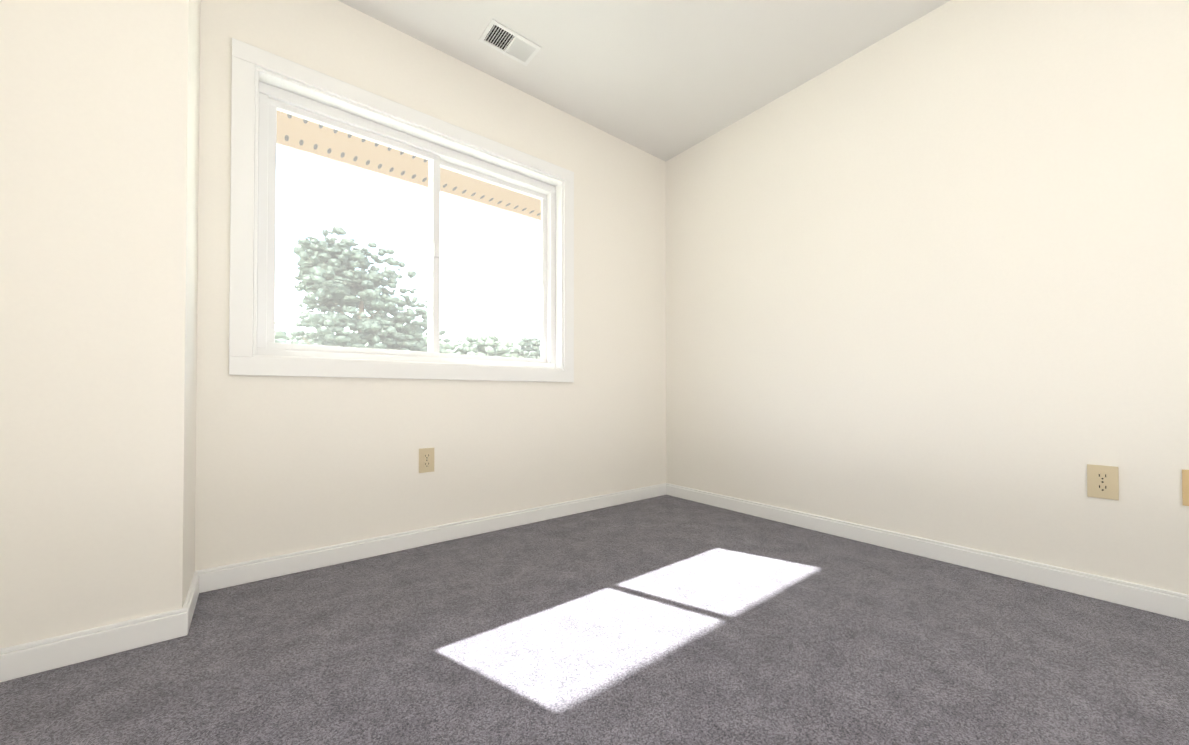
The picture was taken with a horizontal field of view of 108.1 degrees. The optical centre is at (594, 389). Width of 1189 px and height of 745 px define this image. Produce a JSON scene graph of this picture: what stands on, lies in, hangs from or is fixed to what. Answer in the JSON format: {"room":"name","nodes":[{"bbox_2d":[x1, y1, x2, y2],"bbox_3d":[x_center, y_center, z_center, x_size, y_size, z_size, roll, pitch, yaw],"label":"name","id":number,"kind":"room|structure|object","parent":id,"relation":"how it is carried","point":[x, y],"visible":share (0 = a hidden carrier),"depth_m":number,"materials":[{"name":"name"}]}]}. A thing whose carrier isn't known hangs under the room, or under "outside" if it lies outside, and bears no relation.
{"room":"empty bedroom","nodes":[
{"label":"empty bedroom","id":0,"kind":"room"},
{"bbox_2d":[0,0,200,648],"bbox_3d":[-1.522,-0.480,1.317,0.430,2.440,0.350,1,-1,-38],"label":"bump-out","id":1,"kind":"object","parent":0,"point":[99,147],"visible":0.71,"depth_m":1.20,"materials":[{"name":"beige paint"}]},
{"bbox_2d":[195,0,665,570],"bbox_3d":[-0.700,-0.469,2.317,2.960,2.440,0.200,1,-1,-38],"label":"wall","id":2,"kind":"structure","parent":0,"point":[287,464],"depth_m":2.07,"materials":[{"name":"beige paint"}]},
{"bbox_2d":[186,569,207,598],"bbox_3d":[-1.348,0.700,1.442,0.014,0.082,0.300,1,-1,-38],"label":"baseboard","id":3,"kind":"structure","parent":2,"relation":"attached to","point":[199,583],"depth_m":1.57,"materials":[{"name":"white wood"}]},
{"bbox_2d":[229,38,573,381],"bbox_3d":[-0.804,-0.693,2.194,1.600,1.285,0.168,1,-1,-38],"label":"sliding window","id":4,"kind":"structure","parent":2,"relation":"in","point":[265,86],"depth_m":1.98,"materials":[{"name":"white plastic"}]},
{"bbox_2d":[276,110,540,221],"bbox_3d":[-0.378,-1.779,2.699,11.000,0.829,1.376,1,-1,-38],"label":"soffit","id":5,"kind":"structure","parent":2,"relation":"attached to","point":[303,145],"depth_m":2.61,"materials":[{"name":"beige"}]},
{"bbox_2d":[419,448,433,472],"bbox_3d":[-0.812,0.340,2.086,0.072,0.116,0.009,1,-1,-38],"label":"outlet","id":6,"kind":"object","parent":2,"relation":"attached to","point":[426,459],"visible":1,"depth_m":2.08,"materials":[{"name":"beige plastic"}]},
{"bbox_2d":[208,483,667,590],"bbox_3d":[-0.471,0.710,2.345,2.510,0.082,0.017,1,-1,-38],"label":"baseboard","id":7,"kind":"structure","parent":2,"relation":"attached to","point":[219,577],"depth_m":2.00,"materials":[{"name":"white wood"}]},
{"bbox_2d":[0,495,1188,744],"bbox_3d":[0.449,0.810,0.850,3.360,0.150,3.904,1,-1,-38],"label":"floor","id":8,"kind":"structure","parent":0,"point":[664,619],"depth_m":1.20,"materials":[{"name":"carpet"}]},
{"bbox_2d":[0,595,198,681],"bbox_3d":[-1.392,0.697,1.175,0.414,0.082,0.017,1,-1,-38],"label":"baseboard","id":9,"kind":"structure","parent":8,"relation":"on","point":[31,658],"depth_m":1.18,"materials":[{"name":"white wood"}]},
{"bbox_2d":[338,0,949,161],"bbox_3d":[0.449,-1.780,0.879,3.360,0.150,3.904,1,-1,-38],"label":"ceiling","id":10,"kind":"structure","parent":0,"point":[665,80],"depth_m":2.13,"materials":[{"name":"paint"}]},
{"bbox_2d":[479,18,540,65],"bbox_3d":[-0.410,-1.688,2.102,0.260,0.009,0.150,1,-1,-38],"label":"ceiling vent","id":11,"kind":"object","parent":10,"relation":"in","point":[507,41],"visible":1,"depth_m":2.10,"materials":[{"name":"white metal"}]},
{"bbox_2d":[666,0,1188,594],"bbox_3d":[1.688,-0.474,1.844,0.200,2.440,3.904,1,-1,-38],"label":"wall","id":12,"kind":"structure","parent":0,"point":[926,276],"depth_m":1.84,"materials":[{"name":"beige paint"}]},
{"bbox_2d":[668,483,1188,620],"bbox_3d":[1.604,0.704,1.764,0.017,0.082,3.504,1,-1,-38],"label":"baseboard","id":13,"kind":"structure","parent":12,"relation":"attached to","point":[1147,598],"depth_m":1.78,"materials":[{"name":"white wood"}]},
{"bbox_2d":[1087,464,1118,499],"bbox_3d":[1.800,0.326,1.526,0.009,0.116,0.072,1,-1,-38],"label":"duplex electrical outlet","id":14,"kind":"object","parent":12,"relation":"attached to","point":[1102,481],"visible":1,"depth_m":1.52,"materials":[{"name":"beige plastic"}]},
{"bbox_2d":[1182,469,1188,505],"bbox_3d":[1.926,0.315,1.367,0.009,0.116,0.072,1,-1,-38],"label":"phone jack","id":15,"kind":"object","parent":12,"relation":"attached to","point":[1185,487],"visible":1,"depth_m":1.39,"materials":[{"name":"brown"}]},
{"label":"outside","id":16,"kind":"structure","parent":0,"visible":0},
{"bbox_3d":[-37.830,4.259,47.579,120.000,0.200,116.926,1,-1,-38],"label":"lawn","id":17,"kind":"structure","parent":16,"visible":0},
{"bbox_2d":[275,322,298,343],"bbox_3d":[-12.518,0.501,14.499,4.746,6.574,4.950,1,-1,-38],"label":"tree","id":18,"kind":"object","parent":17,"relation":"on","point":[279,336],"depth_m":14.81,"materials":[{"name":"green plant"}]},
{"bbox_2d":[281,330,319,343],"bbox_3d":[-16.003,0.246,24.724,6.237,7.312,6.446,1,-1,-38],"label":"tree","id":19,"kind":"object","parent":17,"relation":"on","point":[290,337],"depth_m":23.17,"materials":[{"name":"green plant"}]},
{"bbox_2d":[292,226,450,351],"bbox_3d":[-5.251,-0.007,10.353,3.455,7.496,3.160,1,-1,-38],"label":"tree","id":20,"kind":"object","parent":17,"relation":"on","point":[327,264],"depth_m":9.54,"materials":[{"name":"green plant"}]},
{"bbox_2d":[420,335,460,353],"bbox_3d":[-11.652,0.155,28.127,6.831,7.570,6.826,1,-1,-38],"label":"tree","id":21,"kind":"object","parent":17,"relation":"on","point":[447,346],"depth_m":27.86,"materials":[{"name":"green plant"}]},
{"bbox_2d":[449,334,523,357],"bbox_3d":[-7.866,-0.076,32.136,6.867,8.124,7.098,1,-1,-38],"label":"tree","id":22,"kind":"object","parent":17,"relation":"on","point":[475,347],"depth_m":30.88,"materials":[{"name":"green plant"}]},
{"bbox_2d":[516,333,540,358],"bbox_3d":[-3.887,-0.399,34.401,6.477,8.821,6.379,1,-1,-38],"label":"tree","id":23,"kind":"object","parent":17,"relation":"on","point":[523,350],"depth_m":33.36,"materials":[{"name":"green plant"}]}
]}

